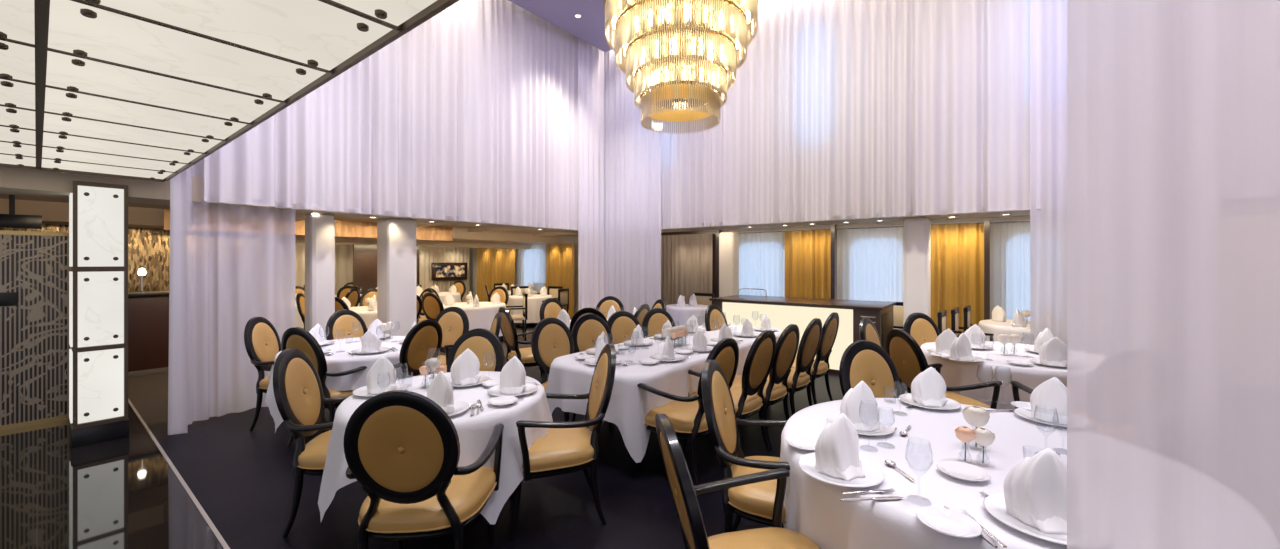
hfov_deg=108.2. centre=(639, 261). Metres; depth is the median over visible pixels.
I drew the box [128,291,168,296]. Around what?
countertop
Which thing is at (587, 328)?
chair
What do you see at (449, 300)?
folded napkin
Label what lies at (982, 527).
fork
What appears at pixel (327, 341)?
dinner plate
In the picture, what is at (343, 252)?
curtain
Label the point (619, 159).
sheer curtain
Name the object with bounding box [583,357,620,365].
dinner plate
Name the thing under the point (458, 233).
trim
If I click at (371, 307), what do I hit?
folded napkin
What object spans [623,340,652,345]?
dinner plate
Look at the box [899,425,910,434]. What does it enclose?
spoon
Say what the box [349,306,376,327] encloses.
tablecloth
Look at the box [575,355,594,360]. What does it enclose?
bread plate
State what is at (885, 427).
dinner plate
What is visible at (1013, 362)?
bread plate
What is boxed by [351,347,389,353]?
dinner plate
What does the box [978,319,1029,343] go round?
tablecloth
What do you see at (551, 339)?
chair
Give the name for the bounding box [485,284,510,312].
chair
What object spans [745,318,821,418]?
chair
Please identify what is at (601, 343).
folded napkin
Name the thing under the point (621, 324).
chair
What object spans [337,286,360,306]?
chair
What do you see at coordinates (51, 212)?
ceiling
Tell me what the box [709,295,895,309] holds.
countertop
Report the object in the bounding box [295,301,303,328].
tablecloth
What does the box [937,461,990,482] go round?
bread plate
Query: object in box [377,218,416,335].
trim column
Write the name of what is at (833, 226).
trim
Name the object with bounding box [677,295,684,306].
folded napkin
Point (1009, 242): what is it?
sheer curtain
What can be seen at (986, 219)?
trim
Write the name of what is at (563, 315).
folded napkin
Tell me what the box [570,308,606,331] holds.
chair
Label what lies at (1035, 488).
folded napkin
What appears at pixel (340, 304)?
chair
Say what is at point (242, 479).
floor
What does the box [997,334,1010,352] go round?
rose
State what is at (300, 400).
armchair
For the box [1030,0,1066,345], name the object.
sheer curtain
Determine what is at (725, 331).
folded napkin
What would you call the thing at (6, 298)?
plaque
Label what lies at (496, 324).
chair
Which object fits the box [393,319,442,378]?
armchair
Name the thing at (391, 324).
rose
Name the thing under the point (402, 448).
armchair
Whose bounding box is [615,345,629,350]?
bread plate
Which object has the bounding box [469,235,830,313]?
wall
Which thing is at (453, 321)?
armchair
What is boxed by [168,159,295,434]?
sheer curtain
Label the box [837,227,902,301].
sheer curtain
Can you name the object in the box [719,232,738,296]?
trim column
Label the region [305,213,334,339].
trim column
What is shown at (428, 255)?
curtain
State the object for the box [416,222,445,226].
beam
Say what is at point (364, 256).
wall
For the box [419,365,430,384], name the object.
rose
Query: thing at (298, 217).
beam
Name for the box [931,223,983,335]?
curtain
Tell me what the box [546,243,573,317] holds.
curtain
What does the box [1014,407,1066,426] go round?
dinner plate
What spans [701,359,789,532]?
armchair
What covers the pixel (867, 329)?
chair
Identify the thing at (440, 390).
folded napkin
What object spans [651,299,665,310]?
chair
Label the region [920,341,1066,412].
tablecloth
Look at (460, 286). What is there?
chair
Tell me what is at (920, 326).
armchair
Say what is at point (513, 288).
chair
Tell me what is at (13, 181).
ceiling
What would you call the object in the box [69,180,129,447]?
column
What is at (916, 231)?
trim column
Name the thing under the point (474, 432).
tablecloth
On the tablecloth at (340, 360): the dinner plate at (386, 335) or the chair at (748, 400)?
the dinner plate at (386, 335)
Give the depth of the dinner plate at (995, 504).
1.49 m
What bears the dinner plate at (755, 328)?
on the tablecloth at (629, 404)
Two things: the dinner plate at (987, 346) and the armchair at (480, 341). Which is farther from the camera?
the dinner plate at (987, 346)
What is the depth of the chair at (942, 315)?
6.07 m
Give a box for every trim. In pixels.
[128,398,229,548]
[164,209,452,240]
[295,227,561,248]
[661,215,1029,235]
[711,230,720,297]
[831,224,836,298]
[984,217,989,319]
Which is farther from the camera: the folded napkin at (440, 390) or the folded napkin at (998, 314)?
the folded napkin at (998, 314)
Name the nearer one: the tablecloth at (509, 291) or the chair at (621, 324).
the chair at (621, 324)
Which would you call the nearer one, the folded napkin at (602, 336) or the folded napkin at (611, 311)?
the folded napkin at (602, 336)
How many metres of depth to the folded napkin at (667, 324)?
5.15 m
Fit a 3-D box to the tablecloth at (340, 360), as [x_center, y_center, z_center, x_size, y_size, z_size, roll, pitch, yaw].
[-2.821,1.167,4.682,1.470,0.634,1.452,0,0,-17]
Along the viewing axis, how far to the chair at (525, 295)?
9.43 m
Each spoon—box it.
[885,460,914,480]
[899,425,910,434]
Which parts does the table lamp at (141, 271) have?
bulb glass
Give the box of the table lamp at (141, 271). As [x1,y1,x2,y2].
[137,268,146,292]
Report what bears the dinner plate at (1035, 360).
on the tablecloth at (954, 373)
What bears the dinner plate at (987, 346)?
on the tablecloth at (954, 373)
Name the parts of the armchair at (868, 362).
backrest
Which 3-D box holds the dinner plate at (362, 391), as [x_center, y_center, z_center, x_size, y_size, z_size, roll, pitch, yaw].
[-1.685,0.837,3.011,0.316,0.024,0.316,0,0,37]
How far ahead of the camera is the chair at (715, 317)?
5.83 m
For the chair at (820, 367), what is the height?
1.059 m
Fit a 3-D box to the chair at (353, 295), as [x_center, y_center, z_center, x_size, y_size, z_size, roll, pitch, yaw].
[-6.314,1.075,9.703,0.712,1.059,0.612,0,0,0]
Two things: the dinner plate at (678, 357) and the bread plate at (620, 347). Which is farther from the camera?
the bread plate at (620, 347)
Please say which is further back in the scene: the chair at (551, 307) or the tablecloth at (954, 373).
the chair at (551, 307)
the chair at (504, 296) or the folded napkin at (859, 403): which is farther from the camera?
the chair at (504, 296)
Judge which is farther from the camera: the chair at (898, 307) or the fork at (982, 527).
the chair at (898, 307)
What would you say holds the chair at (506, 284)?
on the floor
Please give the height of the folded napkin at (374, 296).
0.226 m
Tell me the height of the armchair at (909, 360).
1.059 m
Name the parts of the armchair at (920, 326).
backrest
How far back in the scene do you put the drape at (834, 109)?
6.35 m
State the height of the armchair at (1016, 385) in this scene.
1.059 m
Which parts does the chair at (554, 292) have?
backrest, frame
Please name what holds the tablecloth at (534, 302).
on the dining table
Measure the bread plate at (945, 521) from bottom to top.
0.024 m
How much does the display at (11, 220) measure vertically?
0.440 m
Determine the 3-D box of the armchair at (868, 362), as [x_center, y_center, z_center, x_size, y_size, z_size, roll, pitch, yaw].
[1.647,1.075,2.900,0.663,1.059,0.704,0,0,-18]
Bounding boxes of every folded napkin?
[310,324,325,344]
[342,297,350,308]
[361,330,380,352]
[366,298,375,310]
[366,356,396,394]
[368,319,383,337]
[372,294,376,305]
[417,285,422,293]
[427,371,454,412]
[444,294,454,305]
[449,285,456,292]
[450,349,480,384]
[467,292,473,302]
[472,294,479,306]
[491,292,500,303]
[499,356,525,393]
[515,287,521,295]
[540,286,546,294]
[557,309,569,326]
[595,331,607,348]
[595,339,605,362]
[607,305,615,320]
[631,324,644,344]
[660,336,674,359]
[661,320,671,337]
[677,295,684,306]
[686,315,698,331]
[689,293,697,304]
[691,330,706,349]
[718,323,732,341]
[740,318,753,335]
[760,314,770,329]
[815,413,864,480]
[840,381,879,431]
[911,367,947,406]
[935,329,956,353]
[949,333,973,360]
[964,324,985,347]
[992,305,1005,321]
[1003,448,1066,533]
[1010,309,1025,326]
[1030,377,1066,424]
[1034,328,1053,351]
[1039,337,1066,365]
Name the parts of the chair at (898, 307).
backrest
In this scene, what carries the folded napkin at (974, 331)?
on the dinner plate at (987, 346)
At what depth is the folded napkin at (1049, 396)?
2.45 m
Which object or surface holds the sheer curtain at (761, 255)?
hanging from the wall at (566, 239)
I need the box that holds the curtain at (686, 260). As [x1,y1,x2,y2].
[661,233,711,304]
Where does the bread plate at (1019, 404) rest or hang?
on the tablecloth at (814, 508)
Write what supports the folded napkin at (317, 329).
on the dinner plate at (327, 341)
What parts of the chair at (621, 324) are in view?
backrest, frame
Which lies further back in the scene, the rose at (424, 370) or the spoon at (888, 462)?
the rose at (424, 370)
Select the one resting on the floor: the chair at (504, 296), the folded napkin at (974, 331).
the chair at (504, 296)
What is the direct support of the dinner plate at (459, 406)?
on the tablecloth at (474, 432)
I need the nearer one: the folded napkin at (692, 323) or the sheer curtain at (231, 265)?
the sheer curtain at (231, 265)
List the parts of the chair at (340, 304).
backrest, frame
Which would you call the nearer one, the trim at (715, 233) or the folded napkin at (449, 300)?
the folded napkin at (449, 300)
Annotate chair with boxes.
[295,286,304,300]
[296,293,304,328]
[335,297,367,330]
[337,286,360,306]
[345,288,359,306]
[359,289,376,305]
[417,295,421,318]
[419,289,433,318]
[421,288,439,298]
[422,293,443,319]
[431,312,501,373]
[452,281,465,301]
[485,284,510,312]
[488,286,508,304]
[494,283,508,289]
[500,293,527,341]
[511,286,528,323]
[531,317,612,435]
[540,298,563,320]
[542,288,568,312]
[548,286,562,298]
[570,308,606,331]
[571,314,612,417]
[596,296,624,317]
[607,311,641,344]
[634,304,649,326]
[642,308,674,337]
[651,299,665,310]
[683,330,775,450]
[694,293,713,305]
[705,305,727,330]
[732,324,799,449]
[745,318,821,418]
[791,312,838,404]
[859,317,905,392]
[886,301,902,329]
[937,310,964,336]
[951,307,993,340]
[963,305,977,330]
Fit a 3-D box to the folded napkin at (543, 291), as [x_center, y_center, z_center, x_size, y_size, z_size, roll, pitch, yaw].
[-2.451,0.736,11.815,0.182,0.226,0.150,0,0,16]
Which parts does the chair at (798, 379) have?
seat, leg, seat rail, frame, leg, backrest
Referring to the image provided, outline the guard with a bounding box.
[738,288,766,298]
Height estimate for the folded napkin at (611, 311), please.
0.222 m
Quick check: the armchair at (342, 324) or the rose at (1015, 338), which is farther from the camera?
the armchair at (342, 324)
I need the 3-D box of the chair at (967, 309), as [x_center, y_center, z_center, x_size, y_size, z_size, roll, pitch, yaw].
[4.959,1.125,6.611,0.525,0.950,0.536,0,0,40]
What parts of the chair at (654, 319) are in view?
backrest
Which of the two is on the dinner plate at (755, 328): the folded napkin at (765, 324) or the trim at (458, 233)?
the folded napkin at (765, 324)
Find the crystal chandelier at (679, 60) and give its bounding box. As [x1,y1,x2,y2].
[604,0,758,133]
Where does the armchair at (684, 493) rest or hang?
on the floor
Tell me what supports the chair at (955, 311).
on the floor
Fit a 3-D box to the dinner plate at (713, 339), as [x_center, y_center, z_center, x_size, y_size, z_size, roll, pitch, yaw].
[0.898,0.837,4.882,0.316,0.024,0.316,0,0,37]
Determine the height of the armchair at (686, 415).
1.059 m
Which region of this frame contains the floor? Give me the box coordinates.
[0,318,842,548]
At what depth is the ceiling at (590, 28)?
7.61 m
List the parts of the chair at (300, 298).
backrest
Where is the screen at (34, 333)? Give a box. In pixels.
[0,230,70,430]
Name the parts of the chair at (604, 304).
backrest, frame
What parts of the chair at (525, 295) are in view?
armrest, seat, leg, leg, frame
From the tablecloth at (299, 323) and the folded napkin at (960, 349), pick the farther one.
the tablecloth at (299, 323)
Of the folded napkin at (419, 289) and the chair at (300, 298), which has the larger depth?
the folded napkin at (419, 289)
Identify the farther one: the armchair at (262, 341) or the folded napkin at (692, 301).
the folded napkin at (692, 301)
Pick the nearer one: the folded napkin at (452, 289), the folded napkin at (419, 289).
the folded napkin at (419, 289)
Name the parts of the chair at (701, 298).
backrest, frame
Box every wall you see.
[0,224,169,291]
[353,244,418,293]
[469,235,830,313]
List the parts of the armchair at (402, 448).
armrest, leg, leg, backrest, seat, seat rail, leg, armrest, leg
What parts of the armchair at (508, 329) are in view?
backrest, frame, seat, armrest, armrest, seat rail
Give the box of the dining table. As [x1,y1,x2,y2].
[520,323,536,326]
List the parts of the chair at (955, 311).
frame, backrest, armrest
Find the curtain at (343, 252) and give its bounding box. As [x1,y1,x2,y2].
[295,243,352,295]
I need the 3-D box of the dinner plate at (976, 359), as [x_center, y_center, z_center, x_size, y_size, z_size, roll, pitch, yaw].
[2.785,0.837,4.005,0.316,0.024,0.316,0,0,37]
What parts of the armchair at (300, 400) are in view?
leg, frame, backrest, armrest, seat rail, seat, armrest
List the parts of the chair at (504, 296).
backrest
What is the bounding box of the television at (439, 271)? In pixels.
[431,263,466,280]
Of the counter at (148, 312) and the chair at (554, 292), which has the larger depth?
the chair at (554, 292)
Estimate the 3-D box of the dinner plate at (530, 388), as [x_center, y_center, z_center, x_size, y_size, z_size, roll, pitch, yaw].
[-0.826,0.837,3.011,0.316,0.024,0.316,0,0,37]
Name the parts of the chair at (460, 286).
backrest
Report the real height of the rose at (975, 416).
0.192 m
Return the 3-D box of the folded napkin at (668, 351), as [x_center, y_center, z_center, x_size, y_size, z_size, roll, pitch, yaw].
[0.235,0.738,4.028,0.133,0.200,0.163,0,0,10]
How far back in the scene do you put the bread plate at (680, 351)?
4.30 m
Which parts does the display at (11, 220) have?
casing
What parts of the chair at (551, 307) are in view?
backrest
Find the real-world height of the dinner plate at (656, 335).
0.024 m
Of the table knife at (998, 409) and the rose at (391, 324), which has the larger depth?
the rose at (391, 324)
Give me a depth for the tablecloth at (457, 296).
12.31 m
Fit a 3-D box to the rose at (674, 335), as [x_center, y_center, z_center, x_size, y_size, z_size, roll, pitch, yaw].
[0.340,0.773,4.592,0.071,0.152,0.072,0,0,23]
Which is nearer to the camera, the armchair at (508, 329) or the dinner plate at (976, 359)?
the dinner plate at (976, 359)
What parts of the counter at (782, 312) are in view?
door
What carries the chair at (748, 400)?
on the floor
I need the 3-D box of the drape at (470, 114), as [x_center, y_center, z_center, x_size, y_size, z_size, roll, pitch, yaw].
[-2.526,-2.465,6.917,0.153,3.734,5.900,0,0,37]
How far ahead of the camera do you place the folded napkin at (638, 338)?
4.71 m
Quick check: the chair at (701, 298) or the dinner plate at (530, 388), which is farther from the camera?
the chair at (701, 298)
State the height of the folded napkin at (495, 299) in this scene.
0.226 m
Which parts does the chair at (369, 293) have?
backrest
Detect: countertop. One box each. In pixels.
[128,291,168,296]
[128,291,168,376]
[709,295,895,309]
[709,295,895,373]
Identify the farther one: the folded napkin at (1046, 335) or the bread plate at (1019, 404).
the folded napkin at (1046, 335)
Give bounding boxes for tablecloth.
[265,336,432,431]
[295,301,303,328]
[318,371,552,523]
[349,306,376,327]
[417,292,460,317]
[443,302,505,335]
[506,294,552,322]
[507,290,536,295]
[546,325,782,462]
[666,304,707,325]
[780,398,1066,548]
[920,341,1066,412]
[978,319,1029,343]
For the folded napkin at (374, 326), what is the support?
on the dinner plate at (386, 335)
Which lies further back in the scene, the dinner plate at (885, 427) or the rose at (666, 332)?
the rose at (666, 332)
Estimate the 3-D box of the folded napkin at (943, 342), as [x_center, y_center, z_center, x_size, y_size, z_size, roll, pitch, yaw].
[2.828,0.726,4.268,0.150,0.226,0.182,0,0,-1]
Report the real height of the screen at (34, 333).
1.900 m
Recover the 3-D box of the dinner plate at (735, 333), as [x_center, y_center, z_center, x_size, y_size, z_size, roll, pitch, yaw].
[1.226,0.837,5.311,0.316,0.024,0.316,0,0,37]
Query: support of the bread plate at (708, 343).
on the tablecloth at (629, 404)
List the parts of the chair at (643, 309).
frame, backrest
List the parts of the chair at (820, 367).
seat, leg, seat rail, frame, leg, backrest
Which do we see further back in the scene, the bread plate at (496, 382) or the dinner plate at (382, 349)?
the dinner plate at (382, 349)
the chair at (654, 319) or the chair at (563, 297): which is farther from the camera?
the chair at (563, 297)
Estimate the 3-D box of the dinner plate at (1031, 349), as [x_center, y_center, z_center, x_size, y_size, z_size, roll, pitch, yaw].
[3.785,0.837,4.316,0.316,0.024,0.316,0,0,37]
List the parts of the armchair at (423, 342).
backrest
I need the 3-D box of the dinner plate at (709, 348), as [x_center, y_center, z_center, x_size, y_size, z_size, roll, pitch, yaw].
[0.569,0.837,4.454,0.316,0.024,0.316,0,0,37]
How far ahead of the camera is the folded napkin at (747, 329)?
5.27 m
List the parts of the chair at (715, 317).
backrest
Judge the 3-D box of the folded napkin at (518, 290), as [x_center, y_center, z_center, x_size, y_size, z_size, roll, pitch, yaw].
[-3.083,0.736,11.755,0.184,0.226,0.150,0,0,24]
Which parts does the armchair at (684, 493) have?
backrest, frame, armrest, seat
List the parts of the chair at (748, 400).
leg, seat, seat rail, frame, backrest, leg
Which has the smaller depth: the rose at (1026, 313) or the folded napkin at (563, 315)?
the folded napkin at (563, 315)
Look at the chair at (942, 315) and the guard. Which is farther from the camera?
the guard
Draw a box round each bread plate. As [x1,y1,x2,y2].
[482,379,499,387]
[488,396,517,406]
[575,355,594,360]
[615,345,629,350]
[638,359,658,364]
[674,349,692,354]
[707,342,717,345]
[786,435,817,451]
[916,506,981,537]
[928,352,949,357]
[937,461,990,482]
[1007,360,1033,365]
[1010,401,1030,410]
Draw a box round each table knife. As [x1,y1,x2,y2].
[841,496,902,501]
[944,506,996,547]
[986,409,1012,410]
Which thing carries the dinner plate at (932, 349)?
on the tablecloth at (954, 373)
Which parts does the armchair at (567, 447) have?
leg, seat, seat rail, armrest, armrest, leg, leg, backrest, frame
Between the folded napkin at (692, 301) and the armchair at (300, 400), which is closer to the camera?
the armchair at (300, 400)
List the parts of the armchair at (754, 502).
frame, backrest, leg, leg, armrest, seat, seat rail, armrest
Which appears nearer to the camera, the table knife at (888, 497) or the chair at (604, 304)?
the table knife at (888, 497)
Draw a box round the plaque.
[0,292,17,305]
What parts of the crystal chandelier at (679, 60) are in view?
bulb, crystal rod, crystal rod, crystal rod, crystal rod, crystal rod, crystal rod, crystal rod, crystal rod, crystal rod, crystal rod, crystal rod, crystal rod, crystal rod, crystal rod, crystal rod, crystal rod, crystal rod, crystal rod, crystal rod, crystal rod, crystal rod, crystal rod, crystal rod, crystal rod, crystal rod, crystal rod, crystal rod, crystal rod, crystal rod, crystal rod, crystal rod, crystal rod, crystal rod, bulb, crystal rod, crystal rod, crystal rod, crystal rod, crystal rod, crystal rod, crystal rod, crystal rod, plate, plate, crystal rod, crystal rod, crystal rod, crystal rod, crystal rod, crystal rod, crystal rod, crystal rod, crystal rod, crystal rod, crystal rod, crystal rod, crystal rod, crystal rod, crystal rod, crystal rod, bulb, crystal rod, crystal rod, crystal rod, crystal rod, crystal rod, crystal rod, crystal rod, crystal rod, crystal rod, crystal rod, crystal rod, crystal rod, crystal rod, crystal rod, crystal rod, crystal rod, crystal rod, bulb, crystal rod, crystal rod, crystal rod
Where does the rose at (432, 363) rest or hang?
on the tablecloth at (474, 432)
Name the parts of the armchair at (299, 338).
leg, backrest, frame, leg, seat rail, seat, armrest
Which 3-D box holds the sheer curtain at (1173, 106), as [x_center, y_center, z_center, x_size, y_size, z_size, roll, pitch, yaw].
[1.136,-1.196,0.341,1.213,5.572,0.048,0,0,37]
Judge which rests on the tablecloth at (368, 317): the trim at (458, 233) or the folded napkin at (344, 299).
the folded napkin at (344, 299)
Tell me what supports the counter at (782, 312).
on the floor
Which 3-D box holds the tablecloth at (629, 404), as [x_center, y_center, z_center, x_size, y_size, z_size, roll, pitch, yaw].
[0.509,1.158,4.910,1.186,0.616,3.198,0,0,37]
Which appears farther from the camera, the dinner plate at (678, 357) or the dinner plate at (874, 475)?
the dinner plate at (678, 357)
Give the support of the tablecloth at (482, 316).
on the dining table
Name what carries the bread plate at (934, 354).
on the tablecloth at (954, 373)
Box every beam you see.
[295,214,305,221]
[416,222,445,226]
[468,227,520,232]
[533,232,577,235]
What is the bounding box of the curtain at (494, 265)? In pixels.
[477,248,514,301]
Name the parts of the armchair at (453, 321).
seat, armrest, backrest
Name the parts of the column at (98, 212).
panel, panel, panel, marble panel, marble panel, marble panel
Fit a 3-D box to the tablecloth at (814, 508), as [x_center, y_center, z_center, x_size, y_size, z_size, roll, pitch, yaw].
[1.500,1.162,2.100,1.714,0.624,1.700,0,0,37]
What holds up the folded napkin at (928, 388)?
on the dinner plate at (951, 404)
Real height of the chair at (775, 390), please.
1.059 m
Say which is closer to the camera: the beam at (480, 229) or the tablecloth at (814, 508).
the tablecloth at (814, 508)
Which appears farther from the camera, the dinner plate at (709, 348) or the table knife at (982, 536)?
the dinner plate at (709, 348)
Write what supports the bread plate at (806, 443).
on the tablecloth at (814, 508)
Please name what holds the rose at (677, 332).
on the tablecloth at (629, 404)
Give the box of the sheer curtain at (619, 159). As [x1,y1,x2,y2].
[578,38,660,313]
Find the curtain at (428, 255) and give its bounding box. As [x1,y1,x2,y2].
[419,246,468,301]
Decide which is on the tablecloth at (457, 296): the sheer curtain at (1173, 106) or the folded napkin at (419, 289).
the folded napkin at (419, 289)
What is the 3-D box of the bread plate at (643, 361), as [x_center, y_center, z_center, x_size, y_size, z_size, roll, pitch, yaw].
[0.073,0.837,3.857,0.176,0.024,0.176,0,0,37]
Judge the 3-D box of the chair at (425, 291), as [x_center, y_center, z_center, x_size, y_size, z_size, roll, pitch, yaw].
[-4.495,1.075,9.196,0.612,1.059,0.712,0,0,30]
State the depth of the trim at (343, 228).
9.41 m
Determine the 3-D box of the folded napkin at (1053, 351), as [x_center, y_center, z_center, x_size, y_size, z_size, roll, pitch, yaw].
[3.403,0.726,3.808,0.150,0.226,0.182,0,0,-1]
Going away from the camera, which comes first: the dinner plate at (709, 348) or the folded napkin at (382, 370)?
the folded napkin at (382, 370)
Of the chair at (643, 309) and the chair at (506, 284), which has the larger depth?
the chair at (506, 284)
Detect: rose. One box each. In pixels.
[379,323,388,335]
[387,321,394,332]
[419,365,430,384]
[425,358,440,378]
[435,365,446,373]
[662,328,671,336]
[671,332,677,346]
[676,331,681,342]
[954,426,974,460]
[962,406,989,446]
[973,428,994,462]
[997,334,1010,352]
[1009,334,1020,352]
[1022,310,1029,323]
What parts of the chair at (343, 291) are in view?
backrest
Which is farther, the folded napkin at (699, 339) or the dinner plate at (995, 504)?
the folded napkin at (699, 339)
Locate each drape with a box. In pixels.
[204,0,577,229]
[661,0,1040,228]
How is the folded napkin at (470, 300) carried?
on the tablecloth at (482, 316)
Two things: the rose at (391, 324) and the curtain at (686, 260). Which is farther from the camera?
the curtain at (686, 260)
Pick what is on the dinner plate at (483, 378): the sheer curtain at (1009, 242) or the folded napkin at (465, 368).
the folded napkin at (465, 368)
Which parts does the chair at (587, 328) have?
frame, backrest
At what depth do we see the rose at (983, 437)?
1.92 m
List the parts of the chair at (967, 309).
frame, backrest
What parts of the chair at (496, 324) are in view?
backrest, frame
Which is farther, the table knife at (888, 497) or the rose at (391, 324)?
the rose at (391, 324)
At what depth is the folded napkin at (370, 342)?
4.32 m
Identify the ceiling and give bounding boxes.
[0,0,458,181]
[0,166,1029,232]
[0,199,551,243]
[509,0,611,51]
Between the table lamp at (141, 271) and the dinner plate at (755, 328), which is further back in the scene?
the table lamp at (141, 271)
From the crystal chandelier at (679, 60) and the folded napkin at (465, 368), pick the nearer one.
the folded napkin at (465, 368)
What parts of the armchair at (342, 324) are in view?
backrest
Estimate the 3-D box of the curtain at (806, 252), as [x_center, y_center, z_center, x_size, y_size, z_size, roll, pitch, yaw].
[3.265,0.454,9.032,0.884,2.252,0.103,0,0,37]
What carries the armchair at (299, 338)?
on the floor
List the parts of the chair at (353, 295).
backrest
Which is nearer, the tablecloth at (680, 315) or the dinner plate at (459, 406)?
the dinner plate at (459, 406)
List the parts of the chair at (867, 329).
frame, backrest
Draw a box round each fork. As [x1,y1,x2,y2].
[841,488,893,493]
[959,509,1006,546]
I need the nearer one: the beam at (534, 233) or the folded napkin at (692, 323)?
the folded napkin at (692, 323)
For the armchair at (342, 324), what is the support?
on the floor
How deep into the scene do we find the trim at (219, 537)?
3.28 m
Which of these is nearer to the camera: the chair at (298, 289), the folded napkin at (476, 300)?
the folded napkin at (476, 300)
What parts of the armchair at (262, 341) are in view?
leg, armrest, frame, seat, backrest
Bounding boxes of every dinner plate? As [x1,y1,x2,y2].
[320,340,334,345]
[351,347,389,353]
[353,383,407,396]
[360,334,391,338]
[447,400,469,415]
[448,375,489,386]
[487,383,537,396]
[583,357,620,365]
[586,348,619,353]
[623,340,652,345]
[650,354,685,361]
[654,334,672,338]
[683,345,713,351]
[710,338,739,342]
[733,332,758,336]
[753,327,778,330]
[798,452,883,486]
[827,414,894,434]
[899,393,960,409]
[927,348,949,354]
[940,354,983,362]
[972,345,993,349]
[983,493,1066,544]
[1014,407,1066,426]
[1024,347,1038,353]
[1029,358,1066,367]
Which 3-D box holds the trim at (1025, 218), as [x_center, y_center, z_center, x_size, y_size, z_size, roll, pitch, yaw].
[5.646,-0.680,7.358,14.000,0.120,0.450,0,0,37]
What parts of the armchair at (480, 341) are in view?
backrest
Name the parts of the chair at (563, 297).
frame, backrest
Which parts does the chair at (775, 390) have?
seat, leg, seat rail, frame, leg, backrest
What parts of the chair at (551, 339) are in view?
seat, frame, backrest, leg, leg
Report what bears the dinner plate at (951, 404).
on the tablecloth at (814, 508)
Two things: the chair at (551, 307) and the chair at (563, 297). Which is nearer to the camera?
the chair at (551, 307)
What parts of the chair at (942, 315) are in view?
frame, backrest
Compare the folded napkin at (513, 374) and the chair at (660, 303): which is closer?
the folded napkin at (513, 374)
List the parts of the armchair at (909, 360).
backrest, frame, armrest, seat, armrest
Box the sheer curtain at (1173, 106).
[1067,0,1279,548]
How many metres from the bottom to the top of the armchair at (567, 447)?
1.059 m
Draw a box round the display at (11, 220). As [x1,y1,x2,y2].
[0,194,41,228]
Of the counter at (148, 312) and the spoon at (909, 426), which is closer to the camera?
the spoon at (909, 426)
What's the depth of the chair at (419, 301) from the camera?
8.10 m
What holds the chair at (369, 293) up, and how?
on the floor
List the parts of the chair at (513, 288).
backrest, frame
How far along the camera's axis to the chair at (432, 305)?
8.26 m
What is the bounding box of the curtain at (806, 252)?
[784,229,830,298]
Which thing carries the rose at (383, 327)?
on the tablecloth at (340, 360)
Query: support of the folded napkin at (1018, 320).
on the tablecloth at (996, 328)
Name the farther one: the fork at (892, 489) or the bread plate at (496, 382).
the bread plate at (496, 382)
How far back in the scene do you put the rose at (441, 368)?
3.10 m
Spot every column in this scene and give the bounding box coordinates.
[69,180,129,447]
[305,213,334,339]
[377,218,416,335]
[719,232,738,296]
[903,217,930,327]
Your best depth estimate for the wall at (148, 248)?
7.63 m
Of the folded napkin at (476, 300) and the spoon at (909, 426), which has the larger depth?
the folded napkin at (476, 300)
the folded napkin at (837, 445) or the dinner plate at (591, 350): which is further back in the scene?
the dinner plate at (591, 350)
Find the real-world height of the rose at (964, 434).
0.152 m
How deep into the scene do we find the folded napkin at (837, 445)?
1.82 m
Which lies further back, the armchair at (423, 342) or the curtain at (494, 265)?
the curtain at (494, 265)
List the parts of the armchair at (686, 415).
leg, armrest, seat, seat rail, leg, armrest, frame, backrest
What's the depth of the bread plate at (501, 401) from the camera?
2.79 m
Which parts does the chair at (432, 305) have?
backrest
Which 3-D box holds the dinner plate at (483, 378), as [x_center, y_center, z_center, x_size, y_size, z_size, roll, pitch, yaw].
[-1.216,0.837,3.237,0.316,0.024,0.316,0,0,37]
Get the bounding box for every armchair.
[244,317,336,430]
[273,349,348,537]
[281,327,366,445]
[325,309,366,339]
[343,390,503,548]
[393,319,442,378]
[435,307,468,365]
[447,328,503,372]
[498,307,541,378]
[509,344,615,541]
[636,338,738,484]
[655,413,820,548]
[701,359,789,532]
[839,340,900,397]
[885,329,1001,408]
[903,312,939,346]
[1010,381,1032,408]

